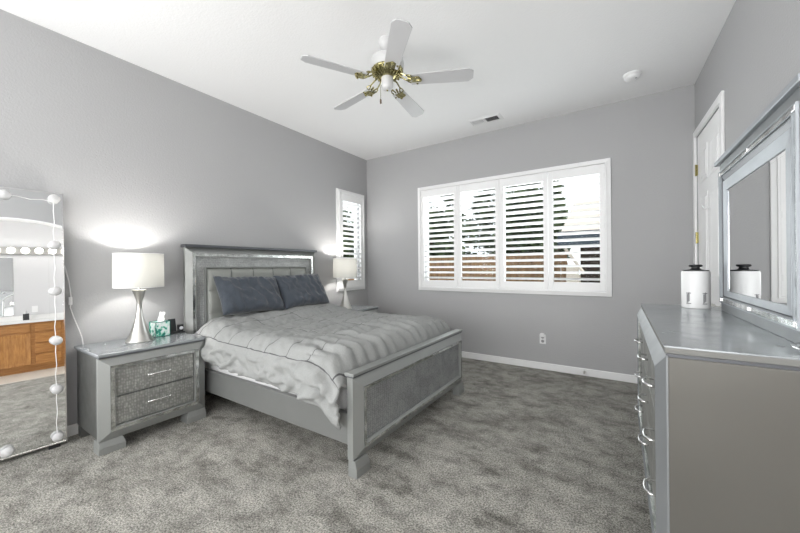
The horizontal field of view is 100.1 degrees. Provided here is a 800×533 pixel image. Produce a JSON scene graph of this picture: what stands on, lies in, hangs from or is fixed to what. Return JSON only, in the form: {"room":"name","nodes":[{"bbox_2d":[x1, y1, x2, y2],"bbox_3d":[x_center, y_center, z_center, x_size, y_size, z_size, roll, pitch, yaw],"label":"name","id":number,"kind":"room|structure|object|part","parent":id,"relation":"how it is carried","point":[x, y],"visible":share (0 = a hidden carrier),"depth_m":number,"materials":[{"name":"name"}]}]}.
{"room":"bedroom","nodes":[
{"label":"bedroom","id":0,"kind":"room"},
{"bbox_2d":[0,9,367,425],"bbox_3d":[-2.522,-0.232,2.700,0.140,3.050,7.000,-1,0,33],"label":"wall","id":1,"kind":"structure","parent":0,"point":[141,160],"depth_m":2.95,"materials":[{"name":"grey paint"}]},
{"bbox_2d":[67,423,77,436],"bbox_3d":[-2.443,1.250,2.659,0.016,0.084,6.964,-1,0,33],"label":"baseboard","id":2,"kind":"structure","parent":1,"relation":"attached to","point":[72,429],"depth_m":2.56,"materials":[{"name":"white paint"}]},
{"bbox_2d":[64,265,83,344],"bbox_3d":[-2.466,0.542,2.622,0.025,1.102,0.244,-1,0,27],"label":"power cable","id":3,"kind":"object","parent":1,"relation":"attached to","point":[70,299],"visible":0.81,"depth_m":2.55,"materials":[{"name":"white plastic"}]},
{"bbox_2d":[68,297,72,304],"bbox_3d":[-2.510,0.263,2.551,0.014,0.060,0.022,-1,0,33],"label":"switch","id":4,"kind":"object","parent":3,"relation":"attached to","point":[70,299],"depth_m":2.55,"materials":[{"name":"white plastic"}]},
{"bbox_2d":[336,188,364,291],"bbox_3d":[-0.810,-0.397,5.268,0.174,1.537,0.644,-1,0,33],"label":"window","id":5,"kind":"structure","parent":1,"relation":"in","point":[338,229],"depth_m":5.04,"materials":[{"name":"white paint"}]},
{"bbox_2d":[340,192,363,287],"bbox_3d":[-0.767,-0.396,5.241,0.081,1.426,0.535,-1,0,33],"label":"window shutter","id":6,"kind":"object","parent":5,"relation":"attached to","point":[343,197],"visible":0.87,"depth_m":5.26,"materials":[{"name":"white wood"}]},
{"bbox_3d":[-0.866,-0.395,5.305,0.040,1.430,0.539,-1,0,33],"label":"sash frame","id":7,"kind":"part","parent":5,"relation":"part of","materials":[{"name":"white paint"}]},
{"bbox_2d":[0,357,651,532],"bbox_3d":[0.420,1.326,0.782,7.140,0.120,7.280,-1,0,33],"label":"floor","id":8,"kind":"structure","parent":0,"point":[521,449],"depth_m":2.05,"materials":[{"name":"carpet"}]},
{"bbox_2d":[0,186,66,460],"bbox_3d":[-2.697,0.381,2.133,0.164,1.837,0.808,-1,0,37],"label":"mirror","id":9,"kind":"object","parent":8,"relation":"on","point":[33,397],"visible":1,"depth_m":2.33,"materials":[{"name":"clear glass"}]},
{"bbox_3d":[-2.654,-0.485,2.246,0.052,0.064,0.064,-4,-2,37],"label":"vanity bulb","id":10,"kind":"part","parent":9,"relation":"part of","materials":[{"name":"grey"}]},
{"bbox_3d":[-2.572,1.217,2.195,0.052,0.064,0.064,-4,-2,37],"label":"vanity bulb","id":11,"kind":"part","parent":9,"relation":"part of","materials":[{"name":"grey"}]},
{"bbox_3d":[-2.512,-0.492,2.433,0.052,0.064,0.064,-4,-2,37],"label":"vanity bulb","id":12,"kind":"part","parent":9,"relation":"part of","materials":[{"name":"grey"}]},
{"bbox_3d":[-2.496,-0.157,2.423,0.052,0.064,0.064,-4,-2,37],"label":"vanity bulb","id":13,"kind":"part","parent":9,"relation":"part of","materials":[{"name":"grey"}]},
{"bbox_3d":[-2.480,0.177,2.413,0.052,0.064,0.064,-4,-2,37],"label":"vanity bulb","id":14,"kind":"part","parent":9,"relation":"part of","materials":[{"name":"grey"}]},
{"bbox_3d":[-2.463,0.532,2.402,0.052,0.064,0.064,-4,-2,37],"label":"vanity bulb","id":15,"kind":"part","parent":9,"relation":"part of","materials":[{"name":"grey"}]},
{"bbox_3d":[-2.446,0.876,2.392,0.052,0.064,0.064,-4,-2,37],"label":"vanity bulb","id":16,"kind":"part","parent":9,"relation":"part of","materials":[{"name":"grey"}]},
{"bbox_3d":[-2.430,1.211,2.382,0.052,0.064,0.064,-4,-2,37],"label":"vanity bulb","id":17,"kind":"part","parent":9,"relation":"part of","materials":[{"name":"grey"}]},
{"bbox_2d":[74,333,205,456],"bbox_3d":[-2.057,0.946,2.699,0.581,0.685,0.704,-1,0,33],"label":"nightstand","id":18,"kind":"object","parent":8,"relation":"on","point":[123,388],"visible":0.98,"depth_m":2.49,"materials":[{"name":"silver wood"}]},
{"bbox_3d":[-2.416,1.249,2.568,0.060,0.085,0.060,-1,0,33],"label":"leg","id":19,"kind":"part","parent":18,"relation":"part of","materials":[{"name":"grey wood"}]},
{"bbox_3d":[-2.043,1.246,2.360,0.112,0.085,0.150,-1,0,33],"label":"leg","id":20,"kind":"part","parent":18,"relation":"part of","materials":[{"name":"grey wood"}]},
{"bbox_2d":[112,253,163,342],"bbox_3d":[-2.120,0.250,2.724,0.336,0.709,0.336,-1,0,33],"label":"table lamp","id":21,"kind":"object","parent":18,"relation":"on","point":[129,270],"visible":1,"depth_m":2.63,"materials":[{"name":"white fabric"}]},
{"bbox_3d":[-2.122,0.032,2.724,0.336,0.268,0.336,-1,0,33],"label":"lamp shade","id":22,"kind":"part","parent":21,"relation":"part of","materials":[{"name":"fabric"}]},
{"bbox_3d":[-1.859,0.917,2.568,0.057,0.570,0.704,-1,0,33],"label":"moulding","id":23,"kind":"part","parent":18,"relation":"part of","materials":[{"name":"silver metal"}]},
{"bbox_3d":[-1.863,0.813,2.571,0.028,0.190,0.508,-1,0,33],"label":"drawer","id":24,"kind":"part","parent":18,"relation":"part of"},
{"bbox_3d":[-1.862,1.012,2.571,0.028,0.190,0.508,-1,0,33],"label":"drawer","id":25,"kind":"part","parent":18,"relation":"part of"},
{"bbox_2d":[149,312,169,337],"bbox_3d":[-2.099,0.501,2.925,0.114,0.207,0.114,-1,0,29],"label":"tissue box","id":26,"kind":"object","parent":18,"relation":"on","point":[159,328],"visible":0.97,"depth_m":2.90,"materials":[{"name":"teal cardboard"}]},
{"bbox_3d":[-1.835,0.803,2.552,0.045,0.019,0.158,-1,0,33],"label":"drawer pull","id":27,"kind":"part","parent":18,"relation":"part of","materials":[{"name":"silver metal"}]},
{"bbox_3d":[-1.833,1.002,2.552,0.045,0.019,0.158,-1,0,33],"label":"drawer pull","id":28,"kind":"part","parent":18,"relation":"part of","materials":[{"name":"silver metal"}]},
{"bbox_2d":[168,319,184,333],"bbox_3d":[-2.040,0.541,3.052,0.110,0.126,0.104,-1,0,33],"label":"dock","id":29,"kind":"object","parent":18,"relation":"on","point":[180,329],"visible":0.87,"depth_m":3.05,"materials":[{"name":"black plastic"}]},
{"bbox_2d":[177,324,183,330],"bbox_3d":[-2.012,0.562,3.067,0.035,0.060,0.042,-1,0,33],"label":"clock","id":30,"kind":"object","parent":29,"relation":"on","point":[179,327],"depth_m":3.05,"materials":[{"name":"black plastic"}]},
{"bbox_3d":[-1.740,1.244,2.823,0.112,0.085,0.150,-1,0,33],"label":"leg","id":31,"kind":"part","parent":18,"relation":"part of","materials":[{"name":"grey wood"}]},
{"bbox_2d":[180,244,463,479],"bbox_3d":[-0.717,0.527,3.282,2.182,1.500,1.668,-1,0,33],"label":"bed","id":32,"kind":"object","parent":8,"relation":"on","point":[383,394],"visible":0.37,"depth_m":2.67,"materials":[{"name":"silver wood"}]},
{"bbox_3d":[-1.587,0.424,3.837,0.069,1.222,1.610,-1,0,33],"label":"headboard moulding","id":33,"kind":"part","parent":32,"relation":"part of","materials":[{"name":"silver metal"}]},
{"bbox_3d":[-1.590,0.408,3.839,0.022,1.014,1.434,-1,0,33],"label":"embossed panel","id":34,"kind":"part","parent":32,"relation":"part of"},
{"bbox_2d":[205,362,346,409],"bbox_3d":[-0.734,0.872,3.280,1.900,0.310,1.530,-1,0,33],"label":"mattress","id":35,"kind":"object","parent":32,"relation":"on","point":[342,400],"visible":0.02,"depth_m":2.55,"materials":[{"name":"white fabric"}]},
{"bbox_2d":[193,311,258,334],"bbox_3d":[-1.628,0.577,3.315,0.340,0.213,0.655,-1,0,33],"label":"sheet","id":36,"kind":"object","parent":35,"relation":"on","point":[253,312],"visible":0.12,"depth_m":3.44,"materials":[{"name":"grey fabric"}]},
{"bbox_2d":[196,304,451,429],"bbox_3d":[-0.619,0.711,3.169,1.728,0.538,1.859,-1,0,33],"label":"comforter","id":37,"kind":"object","parent":35,"relation":"on","point":[307,351],"visible":0.94,"depth_m":2.56,"materials":[{"name":"grey fabric"}]},
{"bbox_2d":[213,276,285,315],"bbox_3d":[-1.526,0.283,3.444,0.298,0.390,0.698,-1,0,35],"label":"pillow","id":38,"kind":"object","parent":37,"relation":"on","point":[237,295],"visible":1,"depth_m":3.33,"materials":[{"name":"blue fabric"}]},
{"bbox_2d":[273,274,329,308],"bbox_3d":[-1.162,0.284,3.994,0.303,0.385,0.680,-1,0,31],"label":"pillow","id":39,"kind":"object","parent":37,"relation":"on","point":[305,289],"visible":0.95,"depth_m":3.87,"materials":[{"name":"blue fabric"}]},
{"bbox_3d":[-1.159,1.001,2.615,2.045,0.190,0.036,-1,0,33],"label":"rail","id":40,"kind":"part","parent":32,"relation":"part of","materials":[{"name":"grey wood"}]},
{"bbox_3d":[-0.251,1.223,2.071,0.068,0.100,0.130,-1,0,33],"label":"leg","id":41,"kind":"part","parent":32,"relation":"part of","materials":[{"name":"grey wood"}]},
{"bbox_3d":[0.150,0.917,2.716,0.047,0.505,1.652,-1,0,33],"label":"footboard","id":42,"kind":"part","parent":32,"relation":"part of","materials":[{"name":"grey wood"}]},
{"bbox_3d":[0.149,0.664,2.715,0.061,0.009,1.660,-1,0,33],"label":"cap moulding","id":43,"kind":"part","parent":32,"relation":"part of","materials":[{"name":"grey paint"}]},
{"bbox_3d":[0.173,0.920,2.701,0.051,0.495,1.646,-1,0,33],"label":"footboard moulding","id":44,"kind":"part","parent":32,"relation":"part of","materials":[{"name":"grey wood"}]},
{"bbox_3d":[0.169,0.920,2.703,0.022,0.325,1.462,-1,0,33],"label":"embossed panel","id":45,"kind":"part","parent":32,"relation":"part of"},
{"bbox_3d":[0.583,1.216,3.344,0.068,0.100,0.130,-1,0,33],"label":"leg","id":46,"kind":"part","parent":32,"relation":"part of","materials":[{"name":"grey wood"}]},
{"bbox_2d":[350,305,377,312],"bbox_3d":[-0.714,0.935,4.750,0.581,0.685,0.704,-1,0,33],"label":"nightstand","id":47,"kind":"object","parent":8,"relation":"on","point":[354,307],"visible":0.02,"depth_m":4.82,"materials":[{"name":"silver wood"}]},
{"bbox_2d":[333,258,356,308],"bbox_3d":[-0.781,0.239,4.769,0.336,0.709,0.336,-1,0,33],"label":"table lamp","id":48,"kind":"object","parent":47,"relation":"on","point":[344,268],"visible":0.92,"depth_m":4.64,"materials":[{"name":"silver metal"}]},
{"bbox_3d":[-0.783,0.022,4.769,0.336,0.268,0.336,-1,0,33],"label":"lamp shade","id":49,"kind":"part","parent":48,"relation":"part of","materials":[{"name":"fabric"}]},
{"bbox_2d":[634,303,799,532],"bbox_3d":[1.549,0.767,1.725,0.536,0.980,1.600,-1,0,33],"label":"dresser","id":50,"kind":"object","parent":8,"relation":"on","point":[718,396],"visible":1,"depth_m":1.12,"materials":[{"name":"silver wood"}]},
{"bbox_3d":[1.603,0.497,2.255,0.050,0.012,0.132,-1,0,33],"label":"drawer pull","id":51,"kind":"part","parent":50,"relation":"part of","materials":[{"name":"silver metal"}]},
{"bbox_3d":[1.605,0.726,2.255,0.050,0.012,0.132,-1,0,33],"label":"drawer pull","id":52,"kind":"part","parent":50,"relation":"part of","materials":[{"name":"silver metal"}]},
{"bbox_3d":[1.607,0.954,2.255,0.050,0.012,0.132,-1,0,33],"label":"drawer pull","id":53,"kind":"part","parent":50,"relation":"part of","materials":[{"name":"silver metal"}]},
{"bbox_3d":[1.633,0.507,2.236,0.026,0.220,0.467,-1,0,33],"label":"drawer","id":54,"kind":"part","parent":50,"relation":"part of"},
{"bbox_3d":[1.343,0.500,1.858,0.050,0.012,0.132,-1,0,33],"label":"drawer pull","id":55,"kind":"part","parent":50,"relation":"part of","materials":[{"name":"silver metal"}]},
{"bbox_3d":[1.345,0.728,1.858,0.050,0.012,0.132,-1,0,33],"label":"drawer pull","id":56,"kind":"part","parent":50,"relation":"part of","materials":[{"name":"silver metal"}]},
{"bbox_3d":[1.635,0.736,2.236,0.026,0.220,0.467,-1,0,33],"label":"drawer","id":57,"kind":"part","parent":50,"relation":"part of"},
{"bbox_3d":[1.637,0.964,2.236,0.026,0.220,0.467,-1,0,33],"label":"drawer","id":58,"kind":"part","parent":50,"relation":"part of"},
{"bbox_3d":[1.347,0.956,1.858,0.050,0.012,0.132,-1,0,33],"label":"drawer pull","id":59,"kind":"part","parent":50,"relation":"part of","materials":[{"name":"silver metal"}]},
{"bbox_3d":[1.373,0.509,1.839,0.026,0.220,0.467,-1,0,33],"label":"drawer","id":60,"kind":"part","parent":50,"relation":"part of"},
{"bbox_3d":[1.375,0.738,1.839,0.026,0.220,0.467,-1,0,33],"label":"drawer","id":61,"kind":"part","parent":50,"relation":"part of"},
{"bbox_3d":[1.083,0.502,1.461,0.050,0.012,0.132,-1,0,33],"label":"drawer pull","id":62,"kind":"part","parent":50,"relation":"part of","materials":[{"name":"silver metal"}]},
{"bbox_3d":[1.377,0.966,1.839,0.026,0.220,0.467,-1,0,33],"label":"drawer","id":63,"kind":"part","parent":50,"relation":"part of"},
{"bbox_3d":[1.085,0.730,1.461,0.050,0.012,0.132,-1,0,33],"label":"drawer pull","id":64,"kind":"part","parent":50,"relation":"part of","materials":[{"name":"silver metal"}]},
{"bbox_3d":[1.087,0.958,1.461,0.050,0.012,0.132,-1,0,33],"label":"drawer pull","id":65,"kind":"part","parent":50,"relation":"part of","materials":[{"name":"silver metal"}]},
{"bbox_3d":[1.113,0.511,1.442,0.026,0.220,0.467,-1,0,33],"label":"drawer","id":66,"kind":"part","parent":50,"relation":"part of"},
{"bbox_3d":[1.115,0.740,1.442,0.026,0.220,0.467,-1,0,33],"label":"drawer","id":67,"kind":"part","parent":50,"relation":"part of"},
{"bbox_3d":[1.363,0.739,1.847,0.035,0.859,1.600,-1,0,33],"label":"moulding","id":68,"kind":"part","parent":50,"relation":"part of","materials":[{"name":"grey wood"}]},
{"bbox_3d":[1.117,0.968,1.441,0.026,0.220,0.467,-1,0,33],"label":"drawer","id":69,"kind":"part","parent":50,"relation":"part of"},
{"bbox_2d":[681,265,710,308],"bbox_3d":[1.962,0.130,2.223,0.148,0.286,0.149,-1,0,33],"label":"canister","id":70,"kind":"object","parent":50,"relation":"on","point":[695,281],"visible":1,"depth_m":2.17,"materials":[{"name":"white ceramic"}]},
{"bbox_3d":[1.961,0.009,2.222,0.136,0.043,0.136,-1,0,33],"label":"lid","id":71,"kind":"part","parent":70,"relation":"part of","materials":[{"name":"black plastic"}]},
{"bbox_3d":[1.567,0.291,1.711,0.478,0.020,1.560,-1,0,33],"label":"moulding","id":72,"kind":"part","parent":50,"relation":"part of","materials":[{"name":"grey paint"}]},
{"bbox_2d":[714,73,799,342],"bbox_3d":[1.718,-0.191,1.609,0.092,0.932,1.200,-1,0,33],"label":"dresser mirror","id":73,"kind":"object","parent":50,"relation":"on","point":[759,174],"visible":1,"depth_m":1.46,"materials":[{"name":"silver metal"}]},
{"bbox_2d":[728,155,786,300],"bbox_3d":[1.706,-0.151,1.617,0.011,0.597,0.842,-1,0,33],"label":"mirror glass","id":74,"kind":"object","parent":73,"relation":"attached to","point":[757,199],"depth_m":1.53,"materials":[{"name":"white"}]},
{"bbox_3d":[1.700,-0.164,1.621,0.016,0.691,0.948,-1,0,33],"label":"frame","id":75,"kind":"part","parent":73,"relation":"part of","materials":[{"name":"grey wood"}]},
{"bbox_2d":[790,342,799,350],"bbox_3d":[1.321,0.267,1.041,0.135,0.022,0.198,-1,0,33],"label":"tray","id":76,"kind":"object","parent":50,"relation":"on","point":[796,345],"visible":1,"depth_m":1.10,"materials":[{"name":"silver metal"}]},
{"bbox_2d":[0,0,735,159],"bbox_3d":[0.392,-1.844,0.784,7.140,0.120,7.280,-1,0,33],"label":"ceiling","id":77,"kind":"structure","parent":0,"point":[530,60],"depth_m":2.76,"materials":[{"name":"white paint"}]},
{"bbox_2d":[300,18,473,116],"bbox_3d":[-0.103,-1.524,2.676,1.274,0.508,1.263,-1,0,33],"label":"ceiling fan","id":78,"kind":"object","parent":77,"relation":"hanging from","point":[387,64],"visible":1,"depth_m":2.56,"materials":[{"name":"grey wood"}]},
{"bbox_3d":[-0.476,-1.453,2.436,0.477,0.008,0.132,-1,12,-28],"label":"fan blade","id":79,"kind":"part","parent":78,"relation":"part of","materials":[{"name":"grey wood"}]},
{"bbox_3d":[-0.408,-1.454,2.933,0.477,0.008,0.132,-1,12,44],"label":"fan blade","id":80,"kind":"part","parent":78,"relation":"part of","materials":[{"name":"grey wood"}]},
{"bbox_3d":[-0.025,-1.457,2.218,0.132,0.008,0.477,12,-2,-10],"label":"fan blade","id":81,"kind":"part","parent":78,"relation":"part of","materials":[{"name":"grey wood"}]},
{"bbox_3d":[0.086,-1.458,3.022,0.132,0.008,0.477,-14,-6,25],"label":"fan blade","id":82,"kind":"part","parent":78,"relation":"part of","materials":[{"name":"grey wood"}]},
{"bbox_3d":[0.323,-1.460,2.580,0.477,0.008,0.132,-1,-12,8],"label":"fan blade","id":83,"kind":"part","parent":78,"relation":"part of","materials":[{"name":"grey wood"}]},
{"bbox_2d":[467,113,503,126],"bbox_3d":[1.036,-1.782,4.085,0.400,0.012,0.200,-1,0,33],"label":"ceiling vent","id":84,"kind":"object","parent":77,"relation":"in","point":[493,117],"visible":1,"depth_m":4.07,"materials":[{"name":"white plastic"}]},
{"bbox_2d":[622,70,641,82],"bbox_3d":[2.173,-1.772,3.138,0.150,0.052,0.150,-1,0,33],"label":"smoke detector","id":85,"kind":"object","parent":77,"relation":"attached to","point":[634,75],"visible":1,"depth_m":3.10,"materials":[{"name":"white plastic"}]},
{"bbox_2d":[366,84,694,374],"bbox_3d":[1.274,-0.265,4.482,4.540,3.050,0.140,-1,0,33],"label":"wall","id":86,"kind":"structure","parent":0,"point":[648,139],"depth_m":3.92,"materials":[{"name":"grey paint"}]},
{"bbox_2d":[418,158,611,296],"bbox_3d":[1.332,-0.423,4.410,2.454,1.533,0.174,-1,0,33],"label":"window","id":87,"kind":"structure","parent":86,"relation":"in","point":[607,161],"depth_m":4.10,"materials":[{"name":"white paint"}]},
{"bbox_2d":[420,186,457,286],"bbox_3d":[0.564,-0.416,4.853,0.594,1.417,0.081,-1,0,33],"label":"window shutter","id":88,"kind":"object","parent":87,"relation":"attached to","point":[453,189],"visible":1,"depth_m":4.83,"materials":[{"name":"white wood"}]},
{"bbox_2d":[457,179,499,288],"bbox_3d":[1.059,-0.420,4.528,0.582,1.417,0.081,-1,0,33],"label":"window shutter","id":89,"kind":"object","parent":87,"relation":"attached to","point":[492,184],"visible":1,"depth_m":4.51,"materials":[{"name":"white wood"}]},
{"bbox_3d":[1.369,-0.423,4.466,2.348,1.425,0.040,-1,0,33],"label":"sash frame","id":90,"kind":"part","parent":87,"relation":"part of","materials":[{"name":"white paint"}]},
{"bbox_2d":[499,172,548,289],"bbox_3d":[1.549,-0.425,4.207,0.582,1.417,0.081,-1,0,33],"label":"window shutter","id":91,"kind":"object","parent":87,"relation":"attached to","point":[540,177],"visible":1,"depth_m":4.19,"materials":[{"name":"white wood"}]},
{"bbox_2d":[548,164,605,291],"bbox_3d":[2.045,-0.429,3.883,0.594,1.417,0.081,-1,0,33],"label":"window shutter","id":92,"kind":"object","parent":87,"relation":"attached to","point":[599,169],"visible":1,"depth_m":3.86,"materials":[{"name":"white wood"}]},
{"bbox_2d":[540,334,545,343],"bbox_3d":[1.743,0.886,4.092,0.072,0.116,0.009,-1,0,33],"label":"wall outlet","id":93,"kind":"object","parent":86,"relation":"attached to","point":[542,339],"visible":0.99,"depth_m":4.08,"materials":[{"name":"white plastic"}]},
{"bbox_2d":[462,351,636,383],"bbox_3d":[1.175,1.219,4.419,4.140,0.084,0.086,-1,0,33],"label":"baseboard","id":94,"kind":"structure","parent":86,"relation":"attached to","point":[518,362],"depth_m":4.00,"materials":[{"name":"white paint"}]},
{"bbox_2d":[695,0,799,264],"bbox_3d":[1.192,-0.266,0.344,0.158,3.050,7.120,-1,0,32],"label":"wall","id":95,"kind":"structure","parent":0,"point":[755,55],"depth_m":2.07,"materials":[{"name":"grey paint"}]},
{"bbox_2d":[693,90,724,306],"bbox_3d":[2.667,-0.035,2.910,0.107,2.565,0.965,-1,0,32],"label":"door","id":96,"kind":"structure","parent":95,"relation":"in","point":[711,141],"depth_m":2.89,"materials":[{"name":"white paint"}]},
{"label":"outside","id":97,"kind":"structure","parent":0,"visible":0},
{"bbox_3d":[20.226,1.505,28.156,70.000,0.100,59.500,-1,0,33],"label":"ground","id":98,"kind":"structure","parent":97,"visible":0},
{"bbox_2d":[343,207,353,257],"bbox_3d":[-1.976,-0.604,16.291,3.910,4.510,3.998,-1,0,11],"label":"tree","id":99,"kind":"object","parent":98,"relation":"on","point":[347,226],"visible":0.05,"depth_m":15.08,"materials":[{"name":"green plant"}]},
{"bbox_2d":[429,194,477,257],"bbox_3d":[1.267,-1.055,14.102,3.693,5.351,3.591,-1,0,33],"label":"tree","id":100,"kind":"object","parent":98,"relation":"on","point":[445,200],"visible":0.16,"depth_m":13.27,"materials":[{"name":"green plant"}]},
{"bbox_2d":[429,254,567,281],"bbox_3d":[-0.441,0.672,11.762,11.400,1.915,0.066,-1,0,33],"label":"wooden fence","id":101,"kind":"object","parent":98,"relation":"on","point":[524,256],"visible":0.02,"depth_m":9.70,"materials":[{"name":"brown wood"}]},
{"bbox_2d":[464,186,533,262],"bbox_3d":[5.679,-1.657,18.529,4.190,6.479,5.215,-1,0,33],"label":"tree","id":102,"kind":"object","parent":98,"relation":"on","point":[507,192],"visible":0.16,"depth_m":17.52,"materials":[{"name":"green plant"}]},
{"bbox_2d":[485,180,570,281],"bbox_3d":[4.939,-1.148,12.721,3.001,5.469,3.385,-1,0,33],"label":"tree","id":103,"kind":"object","parent":98,"relation":"on","point":[554,186],"visible":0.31,"depth_m":11.88,"materials":[{"name":"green plant"}]},
{"bbox_2d":[557,200,599,282],"bbox_3d":[7.503,-0.068,7.109,6.800,3.250,5.640,-1,0,33],"label":"house","id":104,"kind":"structure","parent":98,"relation":"on","point":[592,262],"depth_m":6.74,"materials":[{"name":"light siding"},{"name":"shingle"}]},
{"bbox_3d":[3.473,0.782,6.729,0.220,1.620,0.100,-1,0,33],"label":"gate post","id":105,"kind":"part","parent":104,"relation":"part of","materials":[{"name":"beige paint"}]}
]}

